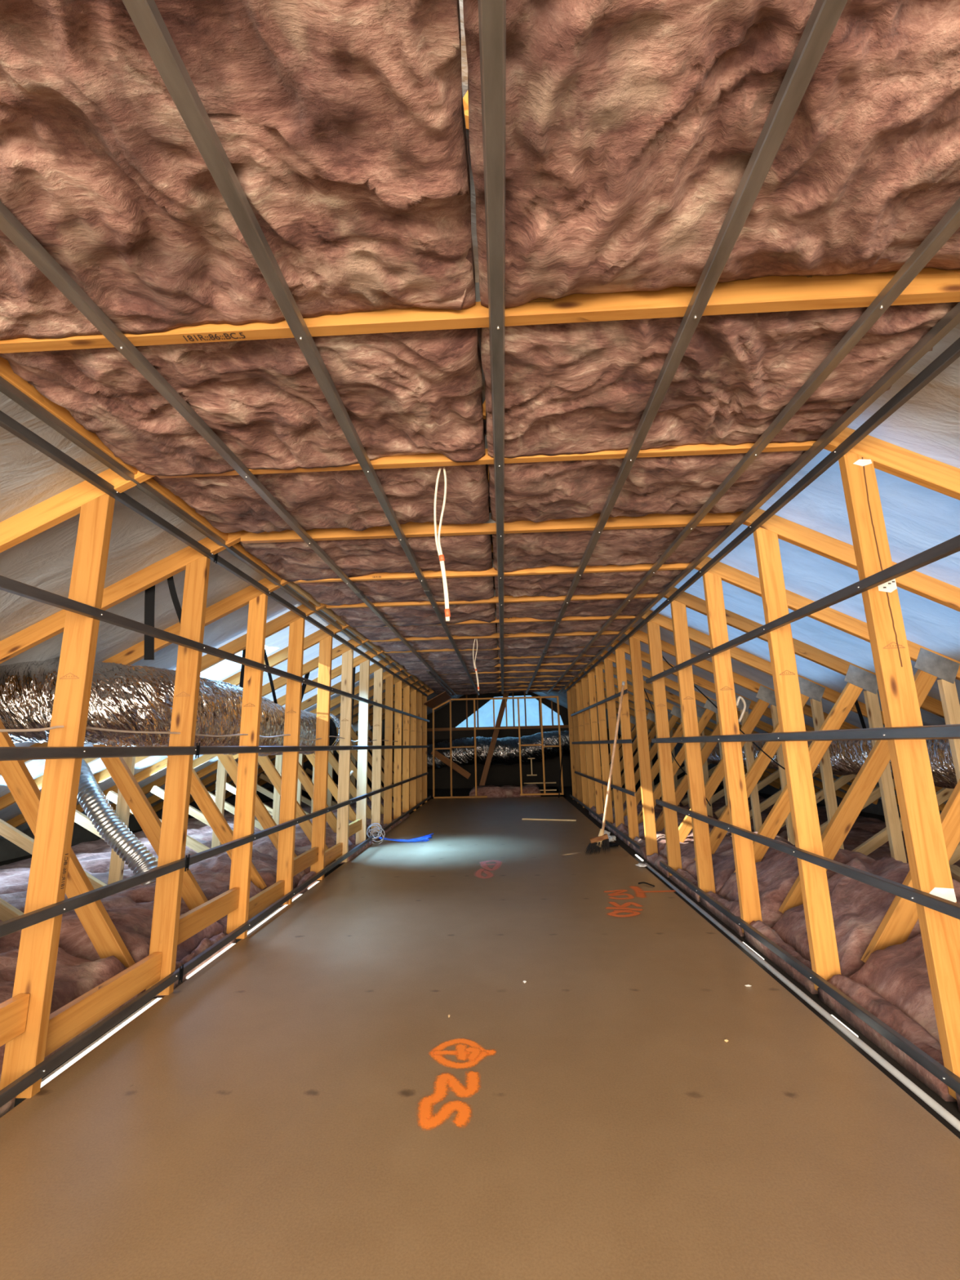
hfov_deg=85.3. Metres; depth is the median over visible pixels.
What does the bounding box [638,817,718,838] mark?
insulation
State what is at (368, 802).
insulation
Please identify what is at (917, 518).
roof
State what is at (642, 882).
scrap
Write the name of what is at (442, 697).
plywood sheet
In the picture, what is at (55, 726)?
electrical cable
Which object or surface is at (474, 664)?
hanging cable
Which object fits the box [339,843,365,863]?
insulation
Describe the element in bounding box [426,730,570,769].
air duct
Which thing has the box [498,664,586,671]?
insulation batt
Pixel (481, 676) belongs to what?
insulation batt
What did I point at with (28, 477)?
roof
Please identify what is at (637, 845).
batten
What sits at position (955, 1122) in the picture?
conduit
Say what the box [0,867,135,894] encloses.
insulation
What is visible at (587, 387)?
insulation batt
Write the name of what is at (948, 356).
batten
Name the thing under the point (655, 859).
insulation
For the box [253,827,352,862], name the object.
insulation
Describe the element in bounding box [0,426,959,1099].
truss
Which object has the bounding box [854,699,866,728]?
strap
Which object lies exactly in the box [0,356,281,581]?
timber beam
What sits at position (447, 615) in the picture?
hanging cable
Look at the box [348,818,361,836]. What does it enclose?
nogging
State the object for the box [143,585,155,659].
strap
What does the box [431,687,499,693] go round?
insulation batt
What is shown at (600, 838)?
socket
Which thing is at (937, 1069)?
batten
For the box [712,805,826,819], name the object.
insulation
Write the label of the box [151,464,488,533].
insulation batt
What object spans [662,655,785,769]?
loose cable
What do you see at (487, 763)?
diagonal brace
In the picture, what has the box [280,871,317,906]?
insulation
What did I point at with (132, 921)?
insulation
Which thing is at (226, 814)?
insulation
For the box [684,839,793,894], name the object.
insulation
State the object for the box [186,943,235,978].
trim
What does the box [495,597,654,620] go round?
insulation batt
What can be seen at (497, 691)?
insulation batt
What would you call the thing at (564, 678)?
insulation batt
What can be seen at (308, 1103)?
floor
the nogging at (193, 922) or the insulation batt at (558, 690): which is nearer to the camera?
the nogging at (193, 922)
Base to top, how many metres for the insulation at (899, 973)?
0.498 m
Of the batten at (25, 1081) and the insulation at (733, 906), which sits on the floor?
the insulation at (733, 906)
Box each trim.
[40,997,162,1087]
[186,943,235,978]
[247,893,302,934]
[307,881,319,889]
[742,942,764,959]
[831,1014,857,1036]
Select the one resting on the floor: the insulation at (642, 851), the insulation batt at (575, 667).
the insulation at (642, 851)
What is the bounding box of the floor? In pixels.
[0,784,959,1279]
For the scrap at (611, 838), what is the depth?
6.79 m
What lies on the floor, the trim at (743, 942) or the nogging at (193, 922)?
the trim at (743, 942)
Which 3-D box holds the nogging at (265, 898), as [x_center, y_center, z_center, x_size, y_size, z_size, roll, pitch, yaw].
[-1.689,2.027,4.035,0.045,0.135,0.735,-2,-11,2]
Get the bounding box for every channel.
[0,376,429,692]
[559,302,959,692]
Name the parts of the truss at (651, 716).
nail plate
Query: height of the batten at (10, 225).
0.030 m
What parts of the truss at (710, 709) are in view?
nail plate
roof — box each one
[0,88,463,839]
[458,0,959,804]
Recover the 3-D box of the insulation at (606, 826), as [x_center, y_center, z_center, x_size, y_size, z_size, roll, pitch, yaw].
[2.021,2.787,7.834,0.140,0.165,0.745,-2,-11,2]
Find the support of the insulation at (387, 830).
on the floor
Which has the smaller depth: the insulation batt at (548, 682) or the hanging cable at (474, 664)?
the hanging cable at (474, 664)
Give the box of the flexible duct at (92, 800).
[77,759,157,884]
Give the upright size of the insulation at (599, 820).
0.149 m
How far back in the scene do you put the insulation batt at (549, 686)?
12.29 m
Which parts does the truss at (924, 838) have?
nail plate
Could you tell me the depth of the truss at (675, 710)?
9.28 m
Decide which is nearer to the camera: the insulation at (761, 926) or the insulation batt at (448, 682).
the insulation at (761, 926)
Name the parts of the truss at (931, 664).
nail plate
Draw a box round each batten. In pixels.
[0,200,456,695]
[0,410,427,696]
[0,575,429,722]
[0,742,429,760]
[0,772,427,937]
[0,795,431,1107]
[121,0,479,694]
[426,671,452,694]
[478,0,506,694]
[525,0,847,693]
[547,197,959,693]
[563,337,959,693]
[569,794,640,849]
[570,688,628,716]
[571,738,633,744]
[574,771,635,796]
[645,534,959,683]
[651,724,959,742]
[655,799,959,919]
[659,860,959,1094]
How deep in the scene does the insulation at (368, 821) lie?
7.85 m
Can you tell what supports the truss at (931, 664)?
on the floor
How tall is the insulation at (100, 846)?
0.238 m
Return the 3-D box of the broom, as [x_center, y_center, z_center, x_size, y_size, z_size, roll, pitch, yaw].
[1.491,1.504,6.237,0.626,2.003,0.130,-2,-11,2]
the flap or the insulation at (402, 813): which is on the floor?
the insulation at (402, 813)
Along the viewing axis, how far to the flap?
1.59 m
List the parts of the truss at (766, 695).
nail plate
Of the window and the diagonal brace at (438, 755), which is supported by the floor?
the diagonal brace at (438, 755)
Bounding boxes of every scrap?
[604,830,610,835]
[607,835,616,841]
[608,841,620,847]
[635,862,646,866]
[638,881,654,886]
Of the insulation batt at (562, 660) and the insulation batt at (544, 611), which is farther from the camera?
the insulation batt at (562, 660)
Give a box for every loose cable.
[644,688,711,806]
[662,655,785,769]
[736,696,746,722]
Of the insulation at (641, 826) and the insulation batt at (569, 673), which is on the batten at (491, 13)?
the insulation batt at (569, 673)
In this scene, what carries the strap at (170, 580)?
hanging from the truss at (895, 927)
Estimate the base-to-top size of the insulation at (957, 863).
0.233 m
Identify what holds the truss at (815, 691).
on the floor
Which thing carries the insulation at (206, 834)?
on the floor
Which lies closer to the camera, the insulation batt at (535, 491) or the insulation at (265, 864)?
the insulation batt at (535, 491)
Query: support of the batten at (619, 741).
attached to the truss at (675, 710)
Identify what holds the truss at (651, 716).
on the floor
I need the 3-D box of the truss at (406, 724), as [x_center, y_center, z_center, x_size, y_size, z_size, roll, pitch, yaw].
[0.443,1.565,10.174,12.654,3.505,0.048,-2,-11,2]
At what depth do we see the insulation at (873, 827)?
6.72 m
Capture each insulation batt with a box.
[0,0,475,339]
[0,328,484,475]
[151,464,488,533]
[238,533,492,582]
[295,576,493,605]
[330,603,495,627]
[353,622,496,640]
[368,638,497,652]
[385,649,497,662]
[395,659,498,669]
[405,666,498,675]
[415,673,498,680]
[422,678,499,685]
[427,683,499,689]
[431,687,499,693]
[435,690,500,694]
[462,0,959,308]
[480,302,958,457]
[488,450,805,522]
[492,524,729,572]
[494,569,683,596]
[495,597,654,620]
[497,618,633,634]
[497,634,617,649]
[497,646,604,657]
[498,656,594,665]
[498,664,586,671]
[499,671,579,677]
[499,676,573,682]
[500,681,568,686]
[500,685,564,689]
[500,688,560,693]
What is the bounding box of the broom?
[584,681,625,854]
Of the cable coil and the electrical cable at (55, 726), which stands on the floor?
the cable coil
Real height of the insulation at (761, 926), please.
0.146 m
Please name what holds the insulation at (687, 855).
on the floor
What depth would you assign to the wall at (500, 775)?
16.51 m
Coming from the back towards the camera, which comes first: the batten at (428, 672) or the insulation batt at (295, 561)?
the batten at (428, 672)
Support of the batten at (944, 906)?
attached to the truss at (895, 927)
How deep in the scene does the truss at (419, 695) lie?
11.65 m
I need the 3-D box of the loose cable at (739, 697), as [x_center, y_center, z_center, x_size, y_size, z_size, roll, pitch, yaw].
[2.191,0.580,4.366,0.078,0.214,0.131,-8,-13,28]
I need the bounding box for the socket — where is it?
[596,828,604,847]
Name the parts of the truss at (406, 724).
nail plate, nail plate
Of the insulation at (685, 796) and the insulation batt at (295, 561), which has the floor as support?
the insulation at (685, 796)
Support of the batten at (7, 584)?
attached to the truss at (364, 675)
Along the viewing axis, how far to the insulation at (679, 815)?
7.73 m
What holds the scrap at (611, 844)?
on the floor
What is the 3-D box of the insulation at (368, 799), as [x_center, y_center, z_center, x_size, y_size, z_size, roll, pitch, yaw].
[-2.103,3.486,11.126,1.325,0.290,0.745,-2,-11,2]
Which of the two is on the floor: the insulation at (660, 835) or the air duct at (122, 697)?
the insulation at (660, 835)
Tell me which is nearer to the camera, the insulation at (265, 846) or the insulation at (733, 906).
the insulation at (733, 906)
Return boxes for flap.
[390,248,471,310]
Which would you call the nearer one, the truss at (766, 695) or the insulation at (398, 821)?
the truss at (766, 695)
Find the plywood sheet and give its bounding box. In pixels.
[423,691,451,708]
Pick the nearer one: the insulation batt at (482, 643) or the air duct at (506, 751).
the insulation batt at (482, 643)
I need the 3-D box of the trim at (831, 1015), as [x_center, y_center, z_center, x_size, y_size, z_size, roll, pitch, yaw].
[1.633,1.738,2.343,0.018,0.012,0.180,-2,-11,2]
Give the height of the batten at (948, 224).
0.030 m
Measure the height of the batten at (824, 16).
0.030 m
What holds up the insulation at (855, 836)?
on the floor
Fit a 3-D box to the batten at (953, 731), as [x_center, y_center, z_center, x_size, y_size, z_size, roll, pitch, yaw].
[1.696,0.577,3.085,0.028,0.050,4.820,-2,-11,2]
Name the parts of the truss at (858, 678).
nail plate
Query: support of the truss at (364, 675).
on the floor
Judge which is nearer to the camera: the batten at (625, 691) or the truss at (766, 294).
the truss at (766, 294)
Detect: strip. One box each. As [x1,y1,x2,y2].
[40,998,155,1082]
[247,906,281,931]
[521,817,576,821]
[558,746,563,797]
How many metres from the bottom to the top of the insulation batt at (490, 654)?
0.190 m
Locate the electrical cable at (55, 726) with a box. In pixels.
[0,725,397,742]
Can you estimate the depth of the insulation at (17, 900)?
4.14 m
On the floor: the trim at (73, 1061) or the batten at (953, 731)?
the trim at (73, 1061)
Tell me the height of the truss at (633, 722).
3.505 m
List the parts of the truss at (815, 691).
nail plate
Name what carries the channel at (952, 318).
attached to the truss at (710, 709)
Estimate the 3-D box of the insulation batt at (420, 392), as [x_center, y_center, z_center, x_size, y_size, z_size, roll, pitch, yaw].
[-0.821,-0.961,2.082,1.666,0.192,0.765,-2,-11,2]
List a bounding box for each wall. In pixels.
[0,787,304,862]
[311,691,709,788]
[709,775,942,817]
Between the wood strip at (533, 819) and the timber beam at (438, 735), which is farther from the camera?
the timber beam at (438, 735)
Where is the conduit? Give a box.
[644,862,959,1131]
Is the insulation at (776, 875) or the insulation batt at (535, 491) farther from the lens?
the insulation at (776, 875)
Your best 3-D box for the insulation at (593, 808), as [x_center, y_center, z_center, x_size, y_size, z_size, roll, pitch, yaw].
[2.091,3.100,9.382,0.140,0.165,0.745,-2,-11,2]
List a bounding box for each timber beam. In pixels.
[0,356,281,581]
[286,581,429,688]
[426,728,599,739]
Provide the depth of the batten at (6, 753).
2.66 m
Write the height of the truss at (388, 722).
3.505 m
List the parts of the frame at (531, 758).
rail, rail, rail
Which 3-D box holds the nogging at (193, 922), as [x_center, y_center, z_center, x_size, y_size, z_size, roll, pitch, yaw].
[-1.728,1.729,3.269,0.045,0.135,0.775,-2,-11,2]
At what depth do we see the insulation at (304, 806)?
10.35 m
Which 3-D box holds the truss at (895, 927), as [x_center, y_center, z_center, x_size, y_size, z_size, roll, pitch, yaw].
[0.124,0.132,3.084,12.654,3.505,0.048,-2,-11,2]
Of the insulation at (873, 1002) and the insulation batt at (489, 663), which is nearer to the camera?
the insulation at (873, 1002)
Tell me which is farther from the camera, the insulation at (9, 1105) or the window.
the window
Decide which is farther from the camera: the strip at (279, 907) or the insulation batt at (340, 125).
the strip at (279, 907)
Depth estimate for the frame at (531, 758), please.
13.37 m
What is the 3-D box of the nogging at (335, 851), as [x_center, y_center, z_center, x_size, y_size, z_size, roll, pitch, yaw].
[-1.619,2.326,5.615,0.045,0.135,0.755,-2,-11,2]
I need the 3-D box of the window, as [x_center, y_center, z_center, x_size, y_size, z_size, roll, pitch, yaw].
[0.725,2.288,16.862,6.000,1.260,0.253,-2,-11,2]
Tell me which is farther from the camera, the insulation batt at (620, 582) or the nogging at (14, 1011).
the insulation batt at (620, 582)
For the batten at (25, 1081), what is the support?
attached to the truss at (710, 709)
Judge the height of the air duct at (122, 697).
0.735 m
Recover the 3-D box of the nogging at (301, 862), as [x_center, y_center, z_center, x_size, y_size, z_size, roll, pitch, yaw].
[-1.656,2.067,4.842,0.045,0.135,0.755,-2,-11,2]
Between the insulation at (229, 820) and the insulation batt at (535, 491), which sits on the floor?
the insulation at (229, 820)
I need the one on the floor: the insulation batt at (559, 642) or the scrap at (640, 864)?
the scrap at (640, 864)
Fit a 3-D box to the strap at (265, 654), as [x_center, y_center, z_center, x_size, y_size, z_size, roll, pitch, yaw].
[-2.155,0.625,5.367,0.102,0.956,0.677,1,-12,-12]
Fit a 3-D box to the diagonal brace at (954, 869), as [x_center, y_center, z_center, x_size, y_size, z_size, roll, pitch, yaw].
[3.039,1.556,2.919,0.090,0.125,2.175,-7,-13,25]
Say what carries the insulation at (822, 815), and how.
on the floor
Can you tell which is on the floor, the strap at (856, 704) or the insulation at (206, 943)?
the insulation at (206, 943)
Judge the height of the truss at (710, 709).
3.505 m
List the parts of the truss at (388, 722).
nail plate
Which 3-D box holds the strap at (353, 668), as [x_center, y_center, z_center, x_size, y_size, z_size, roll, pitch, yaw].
[-1.771,0.739,7.231,0.055,0.851,0.120,4,-13,-24]
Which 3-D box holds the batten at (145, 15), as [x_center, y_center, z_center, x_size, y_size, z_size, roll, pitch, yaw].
[-0.330,0.096,6.889,0.054,0.030,13.200,-2,-11,2]
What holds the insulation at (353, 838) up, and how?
on the floor
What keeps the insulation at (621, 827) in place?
on the floor
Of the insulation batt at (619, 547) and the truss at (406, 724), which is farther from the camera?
the truss at (406, 724)
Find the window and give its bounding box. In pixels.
[426,692,591,731]
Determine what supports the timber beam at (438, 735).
attached to the roof at (28, 477)
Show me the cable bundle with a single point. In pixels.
(424, 838)
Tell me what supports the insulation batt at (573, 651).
on the batten at (948, 224)
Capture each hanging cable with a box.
[433,466,450,621]
[472,639,479,690]
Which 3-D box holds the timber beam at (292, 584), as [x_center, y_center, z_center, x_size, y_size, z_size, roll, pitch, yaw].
[-1.356,0.276,8.037,0.030,0.100,7.870,-2,-11,2]
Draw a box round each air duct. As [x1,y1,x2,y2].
[0,657,340,756]
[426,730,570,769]
[706,728,957,788]
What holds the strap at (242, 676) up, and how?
hanging from the truss at (858, 678)
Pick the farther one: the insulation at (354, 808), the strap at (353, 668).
the insulation at (354, 808)
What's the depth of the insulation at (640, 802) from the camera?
9.24 m
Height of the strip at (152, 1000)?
0.001 m
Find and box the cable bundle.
[378,833,433,842]
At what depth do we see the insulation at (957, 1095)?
1.83 m
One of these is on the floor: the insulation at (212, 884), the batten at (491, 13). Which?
the insulation at (212, 884)
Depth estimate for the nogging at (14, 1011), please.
1.97 m
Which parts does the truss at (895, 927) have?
nail plate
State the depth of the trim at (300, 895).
4.10 m
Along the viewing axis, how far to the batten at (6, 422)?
2.67 m
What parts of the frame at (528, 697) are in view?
plate, plate, plate, plate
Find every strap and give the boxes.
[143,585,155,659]
[167,576,182,623]
[239,648,245,687]
[264,648,277,703]
[301,671,310,702]
[351,666,355,724]
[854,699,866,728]
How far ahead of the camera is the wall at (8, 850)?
7.82 m
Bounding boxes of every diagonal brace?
[431,749,471,778]
[479,692,509,786]
[949,864,959,882]
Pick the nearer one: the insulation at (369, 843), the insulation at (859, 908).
the insulation at (859, 908)
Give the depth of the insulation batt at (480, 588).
4.42 m
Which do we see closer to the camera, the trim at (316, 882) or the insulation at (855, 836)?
the trim at (316, 882)
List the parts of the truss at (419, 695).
nail plate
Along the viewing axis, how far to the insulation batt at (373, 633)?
6.00 m
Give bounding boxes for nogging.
[0,993,30,1046]
[44,951,162,1057]
[177,887,239,945]
[248,880,284,919]
[293,846,318,876]
[324,842,342,866]
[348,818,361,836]
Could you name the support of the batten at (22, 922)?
attached to the truss at (895, 927)
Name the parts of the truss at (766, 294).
nail plate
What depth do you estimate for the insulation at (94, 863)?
5.57 m
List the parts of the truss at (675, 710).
nail plate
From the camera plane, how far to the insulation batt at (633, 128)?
1.15 m
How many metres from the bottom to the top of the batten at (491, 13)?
0.030 m
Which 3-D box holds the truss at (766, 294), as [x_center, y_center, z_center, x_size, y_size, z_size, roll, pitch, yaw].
[0.051,-0.195,1.468,12.654,3.505,0.048,-2,-11,2]
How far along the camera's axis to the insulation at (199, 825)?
8.07 m
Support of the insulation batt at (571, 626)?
on the batten at (491, 13)
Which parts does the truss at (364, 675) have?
nail plate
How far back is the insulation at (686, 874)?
4.68 m
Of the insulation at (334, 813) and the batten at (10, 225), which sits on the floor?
the insulation at (334, 813)
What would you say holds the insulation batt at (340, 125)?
on the batten at (145, 15)
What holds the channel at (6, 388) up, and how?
attached to the truss at (388, 722)
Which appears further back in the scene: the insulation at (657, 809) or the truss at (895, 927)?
the insulation at (657, 809)
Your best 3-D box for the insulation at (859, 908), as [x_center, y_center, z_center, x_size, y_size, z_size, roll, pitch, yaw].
[2.590,1.617,3.098,1.425,0.546,0.775,-2,-11,2]
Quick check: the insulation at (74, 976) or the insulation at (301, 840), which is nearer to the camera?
the insulation at (74, 976)
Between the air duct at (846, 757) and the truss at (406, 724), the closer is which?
the air duct at (846, 757)
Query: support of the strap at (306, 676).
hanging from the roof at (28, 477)
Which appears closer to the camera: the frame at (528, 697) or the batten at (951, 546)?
the batten at (951, 546)
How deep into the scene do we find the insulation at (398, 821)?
8.73 m
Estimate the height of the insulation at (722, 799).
0.207 m
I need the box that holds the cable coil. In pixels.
[366,822,385,844]
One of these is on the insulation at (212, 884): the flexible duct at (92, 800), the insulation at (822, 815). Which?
the flexible duct at (92, 800)
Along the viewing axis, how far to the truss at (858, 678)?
4.54 m
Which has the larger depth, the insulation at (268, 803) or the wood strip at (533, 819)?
the insulation at (268, 803)
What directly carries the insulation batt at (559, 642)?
on the batten at (491, 13)
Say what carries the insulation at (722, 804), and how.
on the floor
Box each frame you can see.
[432,696,563,798]
[524,757,556,791]
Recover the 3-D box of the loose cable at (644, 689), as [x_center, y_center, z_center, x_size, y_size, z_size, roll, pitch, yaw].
[2.253,1.072,6.178,0.080,1.607,1.179,2,-12,-18]
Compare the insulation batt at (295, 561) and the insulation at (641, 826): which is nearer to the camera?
the insulation batt at (295, 561)
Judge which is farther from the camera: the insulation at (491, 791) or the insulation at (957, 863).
the insulation at (491, 791)
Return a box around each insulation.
[0,849,196,873]
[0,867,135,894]
[0,890,67,922]
[0,895,223,992]
[0,946,142,1080]
[0,1097,15,1117]
[71,837,212,854]
[96,826,258,840]
[107,870,263,933]
[142,821,261,831]
[155,932,235,996]
[187,816,272,823]
[188,849,306,889]
[208,837,333,873]
[223,809,311,817]
[224,804,311,811]
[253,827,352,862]
[262,800,337,805]
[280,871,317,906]
[295,818,369,844]
[331,804,393,819]
[333,811,392,825]
[334,815,382,831]
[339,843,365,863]
[349,800,402,812]
[350,797,409,809]
[365,832,378,847]
[380,823,391,836]
[391,818,401,828]
[401,812,408,821]
[469,783,541,798]
[588,805,596,819]
[596,813,604,824]
[603,800,679,811]
[604,822,616,835]
[612,804,690,822]
[615,822,629,845]
[623,811,715,829]
[629,835,646,859]
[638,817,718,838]
[642,827,757,854]
[646,853,670,877]
[659,835,795,870]
[660,795,764,799]
[669,868,700,902]
[679,796,767,807]
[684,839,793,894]
[685,802,774,809]
[700,890,744,936]
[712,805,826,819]
[717,811,883,825]
[717,848,875,927]
[743,920,817,994]
[751,818,886,835]
[770,856,959,977]
[775,827,905,846]
[817,973,956,1101]
[843,843,908,861]
[848,901,959,1044]
[874,854,959,879]
[955,1091,959,1112]
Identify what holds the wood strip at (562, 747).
on the floor
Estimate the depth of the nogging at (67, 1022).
2.39 m
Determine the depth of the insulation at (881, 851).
5.29 m
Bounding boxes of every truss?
[0,90,959,353]
[0,399,959,995]
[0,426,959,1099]
[0,466,959,938]
[0,511,959,904]
[0,542,954,879]
[0,626,895,862]
[75,586,942,844]
[111,603,945,834]
[129,659,898,826]
[152,624,878,821]
[189,638,845,812]
[212,677,820,810]
[225,681,780,806]
[257,685,780,802]
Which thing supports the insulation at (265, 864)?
on the floor
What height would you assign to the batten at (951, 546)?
0.050 m
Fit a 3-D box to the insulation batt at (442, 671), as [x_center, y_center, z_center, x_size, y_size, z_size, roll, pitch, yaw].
[-0.481,0.482,9.220,1.621,0.192,0.725,-2,-11,2]
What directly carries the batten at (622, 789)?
attached to the truss at (675, 710)
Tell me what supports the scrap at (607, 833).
on the floor
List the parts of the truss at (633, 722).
nail plate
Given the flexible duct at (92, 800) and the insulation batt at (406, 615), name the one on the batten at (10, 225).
the insulation batt at (406, 615)

